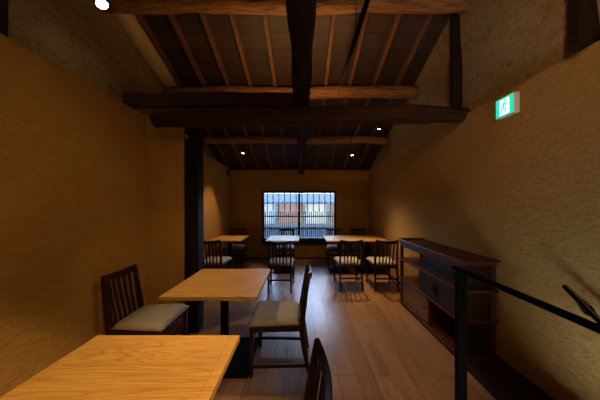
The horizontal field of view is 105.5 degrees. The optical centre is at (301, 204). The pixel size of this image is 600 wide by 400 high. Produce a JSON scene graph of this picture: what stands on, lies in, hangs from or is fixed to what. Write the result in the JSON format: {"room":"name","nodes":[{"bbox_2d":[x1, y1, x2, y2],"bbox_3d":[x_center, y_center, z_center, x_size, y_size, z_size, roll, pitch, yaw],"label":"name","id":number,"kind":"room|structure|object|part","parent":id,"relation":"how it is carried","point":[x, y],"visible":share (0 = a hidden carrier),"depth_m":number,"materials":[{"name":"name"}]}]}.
{"room":"cafe","nodes":[
{"label":"cafe","id":0,"kind":"room"},
{"bbox_2d":[0,33,145,396],"bbox_3d":[-1.955,0.223,0.450,0.490,2.395,4.100,0,0,0],"label":"wall","id":1,"kind":"structure","parent":0,"point":[73,154],"depth_m":1.59,"materials":[{"name":"beige paint"}]},
{"bbox_2d":[8,0,216,160],"bbox_3d":[-2.200,-2.329,2.210,0.200,2.747,7.620,0,0,0],"label":"wall","id":2,"kind":"structure","parent":0,"point":[89,43],"depth_m":2.22,"materials":[{"name":"beige paint"}]},
{"bbox_2d":[0,0,8,36],"bbox_3d":[-2.090,-1.763,1.510,0.127,1.577,0.140,0,0,0],"label":"wall post","id":3,"kind":"object","parent":2,"relation":"attached to","point":[4,4],"visible":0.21,"depth_m":1.55,"materials":[{"name":"brown wood"}]},
{"bbox_2d":[113,13,177,86],"bbox_3d":[-1.991,-2.198,2.425,0.258,0.970,2.450,0,0,0],"label":"trim","id":4,"kind":"structure","parent":2,"relation":"attached to","point":[129,23],"depth_m":2.90,"materials":[{"name":"paint"}]},
{"bbox_2d":[133,108,184,334],"bbox_3d":[-1.750,0.180,2.570,0.900,2.480,0.140,0,0,0],"label":"wall","id":5,"kind":"structure","parent":0,"point":[165,238],"depth_m":2.50,"materials":[{"name":"beige paint"}]},
{"bbox_2d":[150,104,470,128],"bbox_3d":[0.099,-0.966,2.494,3.405,0.250,0.227,0,0,0],"label":"cross beam","id":6,"kind":"structure","parent":5,"relation":"attached to","point":[330,115],"depth_m":2.41,"materials":[{"name":"brown wood"}]},
{"bbox_2d":[122,91,296,108],"bbox_3d":[-1.000,-1.138,2.534,1.882,0.168,0.186,0,0,0],"label":"beam","id":7,"kind":"structure","parent":6,"relation":"on","point":[195,99],"depth_m":2.45,"materials":[{"name":"brown wood"}]},
{"bbox_2d":[286,0,316,174],"bbox_3d":[-0.002,-1.092,3.453,0.207,0.621,4.908,0,0,0],"label":"log beam","id":8,"kind":"structure","parent":6,"relation":"on","point":[301,14],"depth_m":1.80,"materials":[{"name":"brown wood"}]},
{"bbox_2d":[203,154,230,268],"bbox_3d":[-2.042,0.223,4.330,0.315,2.395,3.380,0,0,0],"label":"wall","id":9,"kind":"structure","parent":0,"point":[216,181],"depth_m":4.97,"materials":[{"name":"beige paint"}]},
{"bbox_2d":[143,13,449,164],"bbox_3d":[-0.200,-2.372,2.260,4.300,2.932,7.920,0,0,0],"label":"ceiling","id":10,"kind":"structure","parent":0,"point":[251,28],"depth_m":3.12,"materials":[{"name":"brown wood"}]},
{"bbox_2d":[94,0,108,9],"bbox_3d":[-1.776,-2.057,2.000,0.133,0.633,0.099,0,0,0],"label":"spotlight","id":11,"kind":"object","parent":10,"relation":"hanging from","point":[102,4],"visible":1,"depth_m":2.00,"materials":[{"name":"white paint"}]},
{"bbox_2d":[351,128,352,155],"bbox_3d":[0.969,-1.235,4.430,0.041,0.547,0.058,0,0,0],"label":"spotlight","id":12,"kind":"object","parent":10,"relation":"hanging from","point":[351,128],"visible":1,"depth_m":4.43,"materials":[{"name":"black paint"}]},
{"bbox_2d":[339,0,369,85],"bbox_3d":[0.477,-2.188,1.125,0.039,1.975,3.450,0,0,0],"label":"track","id":13,"kind":"object","parent":10,"relation":"hanging from","point":[366,2],"visible":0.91,"depth_m":2.02,"materials":[{"name":"black paint"}]},
{"bbox_2d":[231,170,368,256],"bbox_3d":[-0.175,0.172,6.090,4.250,2.497,0.140,0,0,0],"label":"wall","id":14,"kind":"structure","parent":0,"point":[351,187],"depth_m":6.02,"materials":[{"name":"beige paint"}]},
{"bbox_2d":[261,191,335,244],"bbox_3d":[-0.075,0.336,6.053,2.022,1.411,0.135,0,0,0],"label":"window","id":15,"kind":"structure","parent":14,"relation":"in","point":[302,240],"depth_m":6.00,"materials":[{"name":"black paint"}]},
{"bbox_3d":[-0.075,1.026,6.002,2.022,0.030,0.033,0,0,0],"label":"sill","id":16,"kind":"part","parent":15,"relation":"part of","materials":[{"name":"brown wood"}]},
{"bbox_2d":[232,257,364,258],"bbox_3d":[-0.062,1.403,6.014,3.645,0.035,0.012,0,0,0],"label":"baseboard","id":17,"kind":"structure","parent":14,"relation":"attached to","point":[232,257],"depth_m":6.01,"materials":[{"name":"brown wood"}]},
{"bbox_2d":[226,165,371,169],"bbox_3d":[-0.150,-0.994,5.931,3.901,0.174,0.133,0,0,0],"label":"wall plate","id":18,"kind":"object","parent":14,"relation":"attached to","point":[232,167],"visible":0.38,"depth_m":5.87,"materials":[{"name":"brown wood"}]},
{"bbox_2d":[135,15,229,167],"bbox_3d":[-1.860,-2.279,2.250,0.067,2.728,7.522,0,0,0],"label":"rafter","id":19,"kind":"object","parent":18,"relation":"on","point":[140,18],"visible":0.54,"depth_m":3.05,"materials":[{"name":"brown wood"}]},
{"bbox_2d":[167,14,244,167],"bbox_3d":[-1.490,-2.279,2.250,0.068,2.728,7.522,0,0,0],"label":"rafter","id":20,"kind":"object","parent":18,"relation":"on","point":[171,17],"visible":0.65,"depth_m":3.06,"materials":[{"name":"brown wood"}]},
{"bbox_2d":[199,13,258,167],"bbox_3d":[-1.120,-2.279,2.250,0.068,2.728,7.522,0,0,0],"label":"rafter","id":21,"kind":"object","parent":18,"relation":"on","point":[203,17],"visible":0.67,"depth_m":3.03,"materials":[{"name":"brown wood"}]},
{"bbox_2d":[229,14,272,167],"bbox_3d":[-0.786,-2.279,2.250,0.066,2.728,7.522,0,0,0],"label":"rafter","id":22,"kind":"object","parent":18,"relation":"on","point":[232,16],"visible":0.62,"depth_m":3.05,"materials":[{"name":"brown wood"}]},
{"bbox_2d":[263,15,287,169],"bbox_3d":[-0.410,-2.279,2.250,0.068,2.728,7.522,0,0,0],"label":"rafter","id":23,"kind":"object","parent":18,"relation":"on","point":[265,17],"visible":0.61,"depth_m":3.05,"materials":[{"name":"brown wood"}]},
{"bbox_2d":[315,15,335,167],"bbox_3d":[0.350,-2.279,2.250,0.067,2.728,7.522,0,0,0],"label":"rafter","id":24,"kind":"object","parent":18,"relation":"on","point":[332,20],"visible":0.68,"depth_m":3.09,"materials":[{"name":"brown wood"}]},
{"bbox_2d":[329,12,368,167],"bbox_3d":[0.720,-2.279,2.250,0.068,2.728,7.522,0,0,0],"label":"rafter","id":25,"kind":"object","parent":18,"relation":"on","point":[362,31],"visible":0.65,"depth_m":3.12,"materials":[{"name":"brown wood"}]},
{"bbox_2d":[343,14,401,167],"bbox_3d":[1.090,-2.279,2.250,0.068,2.728,7.522,0,0,0],"label":"rafter","id":26,"kind":"object","parent":18,"relation":"on","point":[397,18],"visible":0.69,"depth_m":3.07,"materials":[{"name":"brown wood"}]},
{"bbox_2d":[357,14,433,167],"bbox_3d":[1.450,-2.279,2.250,0.067,2.728,7.522,0,0,0],"label":"rafter","id":27,"kind":"object","parent":18,"relation":"on","point":[428,17],"visible":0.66,"depth_m":3.08,"materials":[{"name":"brown wood"}]},
{"bbox_2d":[265,193,333,236],"bbox_3d":[-0.075,0.321,6.215,2.162,1.601,0.110,0,0,0],"label":"lattice","id":28,"kind":"object","parent":14,"relation":"attached to","point":[267,216],"visible":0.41,"depth_m":6.24,"materials":[{"name":"black paint"}]},
{"bbox_2d":[188,259,495,399],"bbox_3d":[-0.100,1.470,2.260,4.200,0.100,7.720,0,0,0],"label":"floor","id":29,"kind":"structure","parent":0,"point":[375,348],"depth_m":2.34,"materials":[{"name":"brown wood"}]},
{"bbox_2d":[0,335,239,399],"bbox_3d":[-0.727,1.065,0.850,0.775,0.710,0.790,0,0,0],"label":"dining table","id":30,"kind":"object","parent":29,"relation":"on","point":[105,367],"visible":1,"depth_m":0.97,"materials":[{"name":"brown wood"}]},
{"bbox_2d":[100,264,188,334],"bbox_3d":[-1.378,0.996,2.020,0.536,0.852,0.450,0,0,0],"label":"dining chair","id":31,"kind":"object","parent":29,"relation":"on","point":[149,319],"visible":0.83,"depth_m":1.95,"materials":[{"name":"brown wood"}]},
{"bbox_3d":[-1.576,1.000,1.840,0.100,0.843,0.039,0,0,0],"label":"leg","id":32,"kind":"part","parent":31,"relation":"part of","materials":[{"name":"brown wood"}]},
{"bbox_3d":[-1.621,0.608,2.020,0.050,0.075,0.385,0,0,0],"label":"rail","id":33,"kind":"part","parent":31,"relation":"part of","materials":[{"name":"brown wood"}]},
{"bbox_3d":[-1.576,1.000,2.200,0.100,0.843,0.039,0,0,0],"label":"leg","id":34,"kind":"part","parent":31,"relation":"part of","materials":[{"name":"brown wood"}]},
{"bbox_3d":[-1.343,1.027,2.020,0.437,0.050,0.428,0,0,0],"label":"seat frame","id":35,"kind":"part","parent":31,"relation":"part of","materials":[{"name":"brown wood"}]},
{"bbox_2d":[111,304,188,331],"bbox_3d":[-1.321,0.978,2.020,0.423,0.052,0.450,0,0,0],"label":"seat cushion","id":36,"kind":"object","parent":31,"relation":"on","point":[149,317],"depth_m":1.92,"materials":[{"name":"fabric"}]},
{"bbox_3d":[-1.139,1.212,2.223,0.041,0.416,0.036,0,0,0],"label":"leg","id":37,"kind":"part","parent":31,"relation":"part of","materials":[{"name":"brown wood"}]},
{"bbox_2d":[184,128,203,332],"bbox_3d":[-1.227,0.275,2.595,0.162,2.291,0.150,0,0,0],"label":"wooden post","id":38,"kind":"object","parent":29,"relation":"on","point":[193,146],"visible":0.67,"depth_m":2.52,"materials":[{"name":"black wood"}]},
{"bbox_2d":[159,269,270,377],"bbox_3d":[-0.729,1.065,2.150,0.757,0.710,0.780,0,0,0],"label":"dining table","id":39,"kind":"object","parent":29,"relation":"on","point":[224,286],"visible":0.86,"depth_m":2.04,"materials":[{"name":"brown wood"}]},
{"bbox_3d":[-0.729,1.414,2.150,0.570,0.012,0.570,0,0,0],"label":"plate","id":40,"kind":"part","parent":39,"relation":"part of","materials":[{"name":"black metal"}]},
{"bbox_2d":[204,240,231,268],"bbox_3d":[-1.530,0.996,3.987,0.450,0.852,0.536,0,0,0],"label":"dining chair","id":41,"kind":"object","parent":29,"relation":"on","point":[220,262],"visible":0.63,"depth_m":3.80,"materials":[{"name":"brown wood"}]},
{"bbox_3d":[-1.530,0.608,3.744,0.385,0.075,0.050,0,0,0],"label":"rail","id":42,"kind":"part","parent":41,"relation":"part of","materials":[{"name":"brown wood"}]},
{"bbox_3d":[-1.530,1.027,4.021,0.428,0.050,0.437,0,0,0],"label":"seat frame","id":43,"kind":"part","parent":41,"relation":"part of","materials":[{"name":"brown wood"}]},
{"bbox_2d":[204,257,231,264],"bbox_3d":[-1.530,0.978,4.043,0.450,0.052,0.423,0,0,0],"label":"seat cushion","id":44,"kind":"object","parent":41,"relation":"on","point":[225,260],"depth_m":3.96,"materials":[{"name":"fabric"}]},
{"bbox_3d":[-1.350,1.000,3.789,0.039,0.843,0.100,0,0,0],"label":"leg","id":45,"kind":"part","parent":41,"relation":"part of","materials":[{"name":"brown wood"}]},
{"bbox_2d":[208,235,248,268],"bbox_3d":[-1.557,1.065,4.930,0.635,0.710,0.780,0,0,0],"label":"dining table","id":46,"kind":"object","parent":29,"relation":"on","point":[224,238],"visible":0.8,"depth_m":4.90,"materials":[{"name":"brown wood"}]},
{"bbox_2d":[223,228,246,267],"bbox_3d":[-1.560,0.996,5.413,0.450,0.852,0.536,0,0,0],"label":"dining chair","id":47,"kind":"object","parent":29,"relation":"on","point":[235,247],"visible":0.78,"depth_m":5.37,"materials":[{"name":"brown wood"}]},
{"bbox_2d":[223,244,245,248],"bbox_3d":[-1.560,0.978,5.356,0.450,0.052,0.423,0,0,0],"label":"seat cushion","id":48,"kind":"object","parent":47,"relation":"on","point":[234,246],"depth_m":5.24,"materials":[{"name":"fabric"}]},
{"bbox_3d":[-1.560,1.027,5.378,0.428,0.050,0.437,0,0,0],"label":"seat frame","id":49,"kind":"part","parent":47,"relation":"part of","materials":[{"name":"brown wood"}]},
{"bbox_3d":[-1.357,1.212,5.173,0.036,0.416,0.041,0,0,0],"label":"leg","id":50,"kind":"part","parent":47,"relation":"part of","materials":[{"name":"brown wood"}]},
{"bbox_3d":[-1.380,1.000,5.611,0.039,0.843,0.100,0,0,0],"label":"leg","id":51,"kind":"part","parent":47,"relation":"part of","materials":[{"name":"brown wood"}]},
{"bbox_2d":[248,262,311,377],"bbox_3d":[-0.177,0.996,2.090,0.536,0.852,0.450,0,0,0],"label":"dining chair","id":52,"kind":"object","parent":29,"relation":"on","point":[268,316],"visible":0.98,"depth_m":1.90,"materials":[{"name":"brown wood"}]},
{"bbox_3d":[-0.416,1.212,1.887,0.041,0.416,0.036,0,0,0],"label":"leg","id":53,"kind":"part","parent":52,"relation":"part of","materials":[{"name":"brown wood"}]},
{"bbox_3d":[-0.416,1.212,2.293,0.041,0.416,0.036,0,0,0],"label":"leg","id":54,"kind":"part","parent":52,"relation":"part of","materials":[{"name":"brown wood"}]},
{"bbox_2d":[248,301,299,326],"bbox_3d":[-0.234,0.978,2.090,0.423,0.052,0.450,0,0,0],"label":"seat cushion","id":55,"kind":"object","parent":52,"relation":"on","point":[266,313],"depth_m":1.99,"materials":[{"name":"fabric"}]},
{"bbox_3d":[-0.211,1.027,2.090,0.437,0.050,0.428,0,0,0],"label":"seat frame","id":56,"kind":"part","parent":52,"relation":"part of","materials":[{"name":"brown wood"}]},
{"bbox_3d":[0.021,1.000,2.270,0.100,0.843,0.039,0,0,0],"label":"leg","id":57,"kind":"part","parent":52,"relation":"part of","materials":[{"name":"brown wood"}]},
{"bbox_3d":[0.021,1.000,1.910,0.100,0.843,0.039,0,0,0],"label":"leg","id":58,"kind":"part","parent":52,"relation":"part of","materials":[{"name":"brown wood"}]},
{"bbox_3d":[0.066,0.608,2.090,0.050,0.075,0.385,0,0,0],"label":"rail","id":59,"kind":"part","parent":52,"relation":"part of","materials":[{"name":"brown wood"}]},
{"bbox_2d":[267,240,293,293],"bbox_3d":[-0.360,0.996,3.897,0.450,0.852,0.536,0,0,0],"label":"dining chair","id":60,"kind":"object","parent":29,"relation":"on","point":[276,263],"visible":0.99,"depth_m":3.69,"materials":[{"name":"brown wood"}]},
{"bbox_3d":[-0.540,1.000,3.699,0.039,0.843,0.100,0,0,0],"label":"leg","id":61,"kind":"part","parent":60,"relation":"part of","materials":[{"name":"brown wood"}]},
{"bbox_3d":[-0.360,0.608,3.654,0.385,0.075,0.050,0,0,0],"label":"rail","id":62,"kind":"part","parent":60,"relation":"part of","materials":[{"name":"brown wood"}]},
{"bbox_3d":[-0.360,1.027,3.932,0.428,0.050,0.437,0,0,0],"label":"seat frame","id":63,"kind":"part","parent":60,"relation":"part of","materials":[{"name":"brown wood"}]},
{"bbox_2d":[270,258,293,265],"bbox_3d":[-0.360,0.978,3.954,0.450,0.052,0.423,0,0,0],"label":"seat cushion","id":64,"kind":"object","parent":60,"relation":"on","point":[288,259],"depth_m":3.84,"materials":[{"name":"fabric"}]},
{"bbox_3d":[-0.180,1.000,3.699,0.039,0.843,0.100,0,0,0],"label":"leg","id":65,"kind":"part","parent":60,"relation":"part of","materials":[{"name":"brown wood"}]},
{"bbox_2d":[265,235,298,273],"bbox_3d":[-0.395,1.065,4.930,0.670,0.710,0.780,0,0,0],"label":"dining table","id":66,"kind":"object","parent":29,"relation":"on","point":[276,238],"visible":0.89,"depth_m":4.83,"materials":[{"name":"brown wood"}]},
{"bbox_3d":[-0.395,1.414,4.930,0.430,0.012,0.430,0,0,0],"label":"plate","id":67,"kind":"part","parent":66,"relation":"part of","materials":[{"name":"black metal"}]},
{"bbox_2d":[275,228,294,261],"bbox_3d":[-0.390,0.996,5.413,0.450,0.852,0.536,0,0,0],"label":"dining chair","id":68,"kind":"object","parent":29,"relation":"on","point":[280,229],"visible":0.59,"depth_m":5.36,"materials":[{"name":"brown wood"}]},
{"bbox_2d":[277,244,294,248],"bbox_3d":[-0.390,0.978,5.356,0.450,0.052,0.423,0,0,0],"label":"seat cushion","id":69,"kind":"object","parent":68,"relation":"on","point":[292,245],"depth_m":5.24,"materials":[{"name":"fabric"}]},
{"bbox_2d":[303,338,331,399],"bbox_3d":[-0.167,0.996,0.800,0.536,0.852,0.450,0,0,0],"label":"dining chair","id":70,"kind":"object","parent":29,"relation":"on","point":[318,353],"visible":1,"depth_m":0.91,"materials":[{"name":"brown wood"}]},
{"bbox_3d":[0.031,1.000,0.980,0.100,0.843,0.039,0,0,0],"label":"leg","id":71,"kind":"part","parent":70,"relation":"part of","materials":[{"name":"brown wood"}]},
{"bbox_3d":[0.076,0.608,0.800,0.050,0.075,0.385,0,0,0],"label":"rail","id":72,"kind":"part","parent":70,"relation":"part of","materials":[{"name":"brown wood"}]},
{"bbox_2d":[326,228,346,266],"bbox_3d":[0.800,0.996,5.433,0.450,0.852,0.536,0,0,0],"label":"dining chair","id":73,"kind":"object","parent":29,"relation":"on","point":[330,247],"visible":0.77,"depth_m":5.36,"materials":[{"name":"brown wood"}]},
{"bbox_3d":[0.597,1.212,5.194,0.036,0.416,0.041,0,0,0],"label":"leg","id":74,"kind":"part","parent":73,"relation":"part of","materials":[{"name":"brown wood"}]},
{"bbox_2d":[327,244,346,248],"bbox_3d":[0.800,0.978,5.377,0.450,0.052,0.423,0,0,0],"label":"seat cushion","id":75,"kind":"object","parent":73,"relation":"on","point":[329,246],"depth_m":5.24,"materials":[{"name":"fabric"}]},
{"bbox_2d":[323,235,356,273],"bbox_3d":[0.800,1.065,4.930,0.618,0.710,0.780,0,0,0],"label":"dining table","id":76,"kind":"object","parent":29,"relation":"on","point":[329,238],"visible":0.83,"depth_m":4.90,"materials":[{"name":"brown wood"}]},
{"bbox_3d":[0.800,1.414,4.930,0.430,0.012,0.430,0,0,0],"label":"plate","id":77,"kind":"part","parent":76,"relation":"part of","materials":[{"name":"black metal"}]},
{"bbox_2d":[333,240,363,291],"bbox_3d":[0.811,0.996,3.987,0.450,0.852,0.536,0,0,-1],"label":"dining chair","id":78,"kind":"object","parent":29,"relation":"on","point":[341,262],"visible":1,"depth_m":3.79,"materials":[{"name":"brown wood"}]},
{"bbox_3d":[0.603,1.212,4.222,0.036,0.416,0.041,0,0,-1],"label":"leg","id":79,"kind":"part","parent":78,"relation":"part of","materials":[{"name":"brown wood"}]},
{"bbox_3d":[0.635,1.000,3.785,0.039,0.843,0.100,0,0,-1],"label":"leg","id":80,"kind":"part","parent":78,"relation":"part of","materials":[{"name":"brown wood"}]},
{"bbox_2d":[333,257,359,264],"bbox_3d":[0.809,0.978,4.043,0.450,0.052,0.423,0,0,-1],"label":"seat cushion","id":81,"kind":"object","parent":78,"relation":"on","point":[336,259],"depth_m":3.92,"materials":[{"name":"fabric"}]},
{"bbox_3d":[0.810,1.027,4.021,0.428,0.050,0.437,0,0,-1],"label":"seat frame","id":82,"kind":"part","parent":78,"relation":"part of","materials":[{"name":"brown wood"}]},
{"bbox_3d":[0.816,0.608,3.744,0.385,0.075,0.050,0,0,-1],"label":"rail","id":83,"kind":"part","parent":78,"relation":"part of","materials":[{"name":"brown wood"}]},
{"bbox_3d":[0.995,1.000,3.792,0.039,0.843,0.100,0,0,-1],"label":"leg","id":84,"kind":"part","parent":78,"relation":"part of","materials":[{"name":"brown wood"}]},
{"bbox_2d":[350,228,372,261],"bbox_3d":[1.390,0.996,5.433,0.450,0.852,0.536,0,0,0],"label":"dining chair","id":85,"kind":"object","parent":29,"relation":"on","point":[351,229],"visible":0.56,"depth_m":5.60,"materials":[{"name":"brown wood"}]},
{"bbox_2d":[352,244,372,248],"bbox_3d":[1.390,0.978,5.377,0.450,0.052,0.423,0,0,0],"label":"seat cushion","id":86,"kind":"object","parent":85,"relation":"on","point":[364,245],"depth_m":5.24,"materials":[{"name":"fabric"}]},
{"bbox_2d":[350,235,387,273],"bbox_3d":[1.422,1.065,4.930,0.618,0.710,0.780,0,0,0],"label":"dining table","id":87,"kind":"object","parent":29,"relation":"on","point":[366,238],"visible":0.69,"depth_m":4.90,"materials":[{"name":"brown wood"}]},
{"bbox_3d":[1.422,1.414,4.930,0.430,0.012,0.430,0,0,0],"label":"plate","id":88,"kind":"part","parent":87,"relation":"part of","materials":[{"name":"black metal"}]},
{"bbox_2d":[366,240,399,291],"bbox_3d":[1.399,0.996,3.967,0.450,0.852,0.536,0,0,2],"label":"dining chair","id":89,"kind":"object","parent":29,"relation":"on","point":[375,262],"visible":1,"depth_m":3.77,"materials":[{"name":"brown wood"}]},
{"bbox_3d":[1.203,1.212,4.213,0.036,0.416,0.041,0,0,2],"label":"leg","id":90,"kind":"part","parent":89,"relation":"part of","materials":[{"name":"brown wood"}]},
{"bbox_3d":[1.213,1.000,3.774,0.039,0.843,0.100,0,0,2],"label":"leg","id":91,"kind":"part","parent":89,"relation":"part of","materials":[{"name":"brown wood"}]},
{"bbox_2d":[366,257,394,264],"bbox_3d":[1.401,0.978,4.024,0.450,0.052,0.423,0,0,2],"label":"seat cushion","id":92,"kind":"object","parent":89,"relation":"on","point":[370,260],"depth_m":3.92,"materials":[{"name":"fabric"}]},
{"bbox_3d":[1.400,1.027,4.002,0.428,0.050,0.437,0,0,2],"label":"seat frame","id":93,"kind":"part","parent":89,"relation":"part of","materials":[{"name":"brown wood"}]},
{"bbox_3d":[1.392,0.608,3.724,0.385,0.075,0.050,0,0,2],"label":"rail","id":94,"kind":"part","parent":89,"relation":"part of","materials":[{"name":"brown wood"}]},
{"bbox_3d":[1.573,1.000,3.764,0.039,0.843,0.100,0,0,2],"label":"leg","id":95,"kind":"part","parent":89,"relation":"part of","materials":[{"name":"brown wood"}]},
{"bbox_2d":[398,238,499,355],"bbox_3d":[1.576,0.948,2.675,0.354,0.944,1.330,0,0,0],"label":"base cabinet","id":96,"kind":"object","parent":29,"relation":"on","point":[429,296],"visible":0.9,"depth_m":2.35,"materials":[{"name":"red wood"}]},
{"bbox_3d":[1.448,0.981,3.303,0.035,0.878,0.035,0,0,0],"label":"corner post","id":97,"kind":"part","parent":96,"relation":"part of","materials":[{"name":"red wood"}]},
{"bbox_3d":[1.452,1.208,3.067,0.012,0.299,0.433,0,0,0],"label":"sliding door","id":98,"kind":"part","parent":96,"relation":"part of","materials":[{"name":"brown wood"}]},
{"bbox_3d":[1.437,1.208,2.761,0.014,0.299,0.318,0,0,0],"label":"sliding door","id":99,"kind":"part","parent":96,"relation":"part of","materials":[{"name":"brown wood"}]},
{"bbox_3d":[1.582,1.370,2.676,0.340,0.024,1.297,0,0,0],"label":"shelf","id":100,"kind":"part","parent":96,"relation":"part of","materials":[{"name":"red wood"}]},
{"bbox_3d":[1.435,0.910,2.614,0.018,0.242,0.349,0,0,0],"label":"door","id":101,"kind":"part","parent":96,"relation":"part of","materials":[{"name":"brown wood"}]},
{"bbox_3d":[1.440,0.567,2.685,0.020,0.047,1.200,0,0,0],"label":"rail","id":102,"kind":"part","parent":96,"relation":"part of","materials":[{"name":"red wood"}]},
{"bbox_3d":[1.413,0.910,2.412,0.028,0.140,0.032,0,0,0],"label":"door plate","id":103,"kind":"part","parent":96,"relation":"part of","materials":[{"name":"black metal"}]},
{"bbox_3d":[1.730,0.951,2.685,0.010,0.817,1.200,0,0,0],"label":"panel","id":104,"kind":"part","parent":96,"relation":"part of","materials":[{"name":"red wood"}]},
{"bbox_3d":[1.435,0.910,2.263,0.018,0.242,0.345,0,0,0],"label":"door","id":105,"kind":"part","parent":96,"relation":"part of","materials":[{"name":"brown wood"}]},
{"bbox_3d":[1.585,0.530,2.684,0.331,0.023,1.288,0,0,0],"label":"molding","id":106,"kind":"part","parent":96,"relation":"part of","materials":[{"name":"red wood"}]},
{"bbox_3d":[1.582,0.775,2.676,0.340,0.024,1.297,0,0,0],"label":"shelf","id":107,"kind":"part","parent":96,"relation":"part of","materials":[{"name":"red wood"}]},
{"bbox_3d":[1.582,1.045,2.676,0.340,0.024,1.297,0,0,0],"label":"shelf","id":108,"kind":"part","parent":96,"relation":"part of","materials":[{"name":"red wood"}]},
{"bbox_3d":[1.587,0.951,2.068,0.245,0.817,0.012,0,0,0],"label":"panel","id":109,"kind":"part","parent":96,"relation":"part of","materials":[{"name":"brown wood"}]},
{"bbox_3d":[1.728,0.981,2.067,0.035,0.878,0.035,0,0,0],"label":"corner post","id":110,"kind":"part","parent":96,"relation":"part of","materials":[{"name":"red wood"}]},
{"bbox_2d":[452,266,599,399],"bbox_3d":[0.955,0.900,0.600,0.060,1.039,1.660,0,0,0],"label":"stair railing","id":111,"kind":"object","parent":29,"relation":"on","point":[461,274],"visible":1,"depth_m":1.36,"materials":[{"name":"black metal"}]},
{"bbox_3d":[0.955,0.910,1.370,0.060,1.019,0.024,0,0,0],"label":"post","id":112,"kind":"part","parent":111,"relation":"part of","materials":[{"name":"black metal"}]},
{"bbox_3d":[0.955,0.401,0.600,0.032,0.040,1.660,0,0,0],"label":"handrail","id":113,"kind":"part","parent":111,"relation":"part of","materials":[{"name":"black metal"}]},
{"bbox_2d":[369,40,599,399],"bbox_3d":[1.855,1.323,2.210,0.190,4.595,7.620,0,0,0],"label":"wall","id":114,"kind":"structure","parent":0,"point":[520,190],"depth_m":1.76,"materials":[{"name":"beige paint"}]},
{"bbox_2d":[496,91,519,119],"bbox_3d":[1.735,-0.835,1.930,0.051,0.166,0.180,0,0,0],"label":"exit sign","id":115,"kind":"object","parent":114,"relation":"attached to","point":[509,105],"visible":1,"depth_m":1.89,"materials":[{"name":"green plastic"}]},
{"bbox_3d":[1.713,-0.835,1.930,0.002,0.152,0.166,0,0,0],"label":"light panel","id":116,"kind":"part","parent":115,"relation":"part of","materials":[{"name":"teal plastic"}]},
{"bbox_2d":[467,355,553,399],"bbox_3d":[1.587,1.387,1.535,0.345,0.065,1.070,0,0,0],"label":"trim","id":117,"kind":"structure","parent":114,"relation":"attached to","point":[501,380],"depth_m":1.77,"materials":[{"name":"brown wood"}]},
{"bbox_2d":[561,283,599,323],"bbox_3d":[1.718,1.001,0.870,0.083,0.993,1.211,0,0,0],"label":"wall handrail","id":118,"kind":"object","parent":114,"relation":"attached to","point":[586,309],"visible":1,"depth_m":1.38,"materials":[{"name":"black paint"}]},
{"bbox_2d":[372,0,599,165],"bbox_3d":[1.775,-2.329,2.210,0.351,2.747,7.620,0,0,0],"label":"wall","id":119,"kind":"structure","parent":0,"point":[505,44],"depth_m":2.13,"materials":[{"name":"beige paint"}]},
{"bbox_2d":[101,0,471,15],"bbox_3d":[-0.150,-2.112,2.380,3.864,0.210,0.219,0,0,0],"label":"purlin","id":120,"kind":"object","parent":119,"relation":"attached to","point":[134,7],"visible":0.85,"depth_m":2.34,"materials":[{"name":"red wood"}]},
{"bbox_2d":[163,85,418,98],"bbox_3d":[-0.150,-1.725,3.490,3.864,0.197,0.205,0,0,0],"label":"purlin","id":121,"kind":"object","parent":119,"relation":"attached to","point":[344,91],"visible":0.69,"depth_m":3.41,"materials":[{"name":"red wood"}]},
{"bbox_2d":[203,136,389,144],"bbox_3d":[-0.150,-1.320,4.659,3.863,0.172,0.168,0,0,0],"label":"purlin","id":122,"kind":"object","parent":119,"relation":"attached to","point":[317,140],"visible":0.91,"depth_m":4.60,"materials":[{"name":"red wood"}]},
{"bbox_2d":[449,13,462,107],"bbox_3d":[1.708,-1.579,2.530,0.112,1.208,0.060,0,0,0],"label":"wall post","id":123,"kind":"object","parent":119,"relation":"attached to","point":[456,72],"visible":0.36,"depth_m":2.50,"materials":[{"name":"brown wood"}]},
{"bbox_2d":[567,0,599,50],"bbox_3d":[1.770,-1.763,1.415,0.187,1.578,0.070,0,0,0],"label":"wall post","id":124,"kind":"object","parent":119,"relation":"attached to","point":[583,22],"visible":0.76,"depth_m":1.38,"materials":[{"name":"brown wood"}]},
{"label":"outside","id":125,"kind":"structure","parent":0,"visible":0},
{"bbox_3d":[0.000,4.470,10.150,28.000,0.100,7.700,0,0,0],"label":"street","id":126,"kind":"object","parent":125,"visible":0},
{"bbox_2d":[265,193,333,236],"bbox_3d":[0.000,1.890,11.350,14.000,5.060,5.300,0,0,0],"label":"house","id":127,"kind":"structure","parent":126,"relation":"on","point":[270,195],"depth_m":10.04,"materials":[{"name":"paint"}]},
{"bbox_3d":[-1.118,0.445,10.040,0.120,1.350,0.120,0,0,0],"label":"house post","id":128,"kind":"part","parent":127,"relation":"part of","materials":[{"name":"grey"}]},
{"bbox_3d":[-0.504,0.420,10.070,1.096,1.200,0.060,0,0,0],"label":"board panel","id":129,"kind":"part","parent":127,"relation":"part of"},
{"bbox_3d":[0.614,0.320,10.075,0.965,1.000,0.050,0,0,0],"label":"plaster panel","id":130,"kind":"part","parent":127,"relation":"part of","materials":[{"name":"white paint"}]},
{"bbox_3d":[1.162,0.445,10.040,0.120,1.350,0.120,0,0,0],"label":"house post","id":131,"kind":"part","parent":127,"relation":"part of","materials":[{"name":"grey"}]},
{"bbox_3d":[1.710,0.370,10.075,0.965,1.100,0.050,0,0,0],"label":"board panel","id":132,"kind":"part","parent":127,"relation":"part of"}
]}

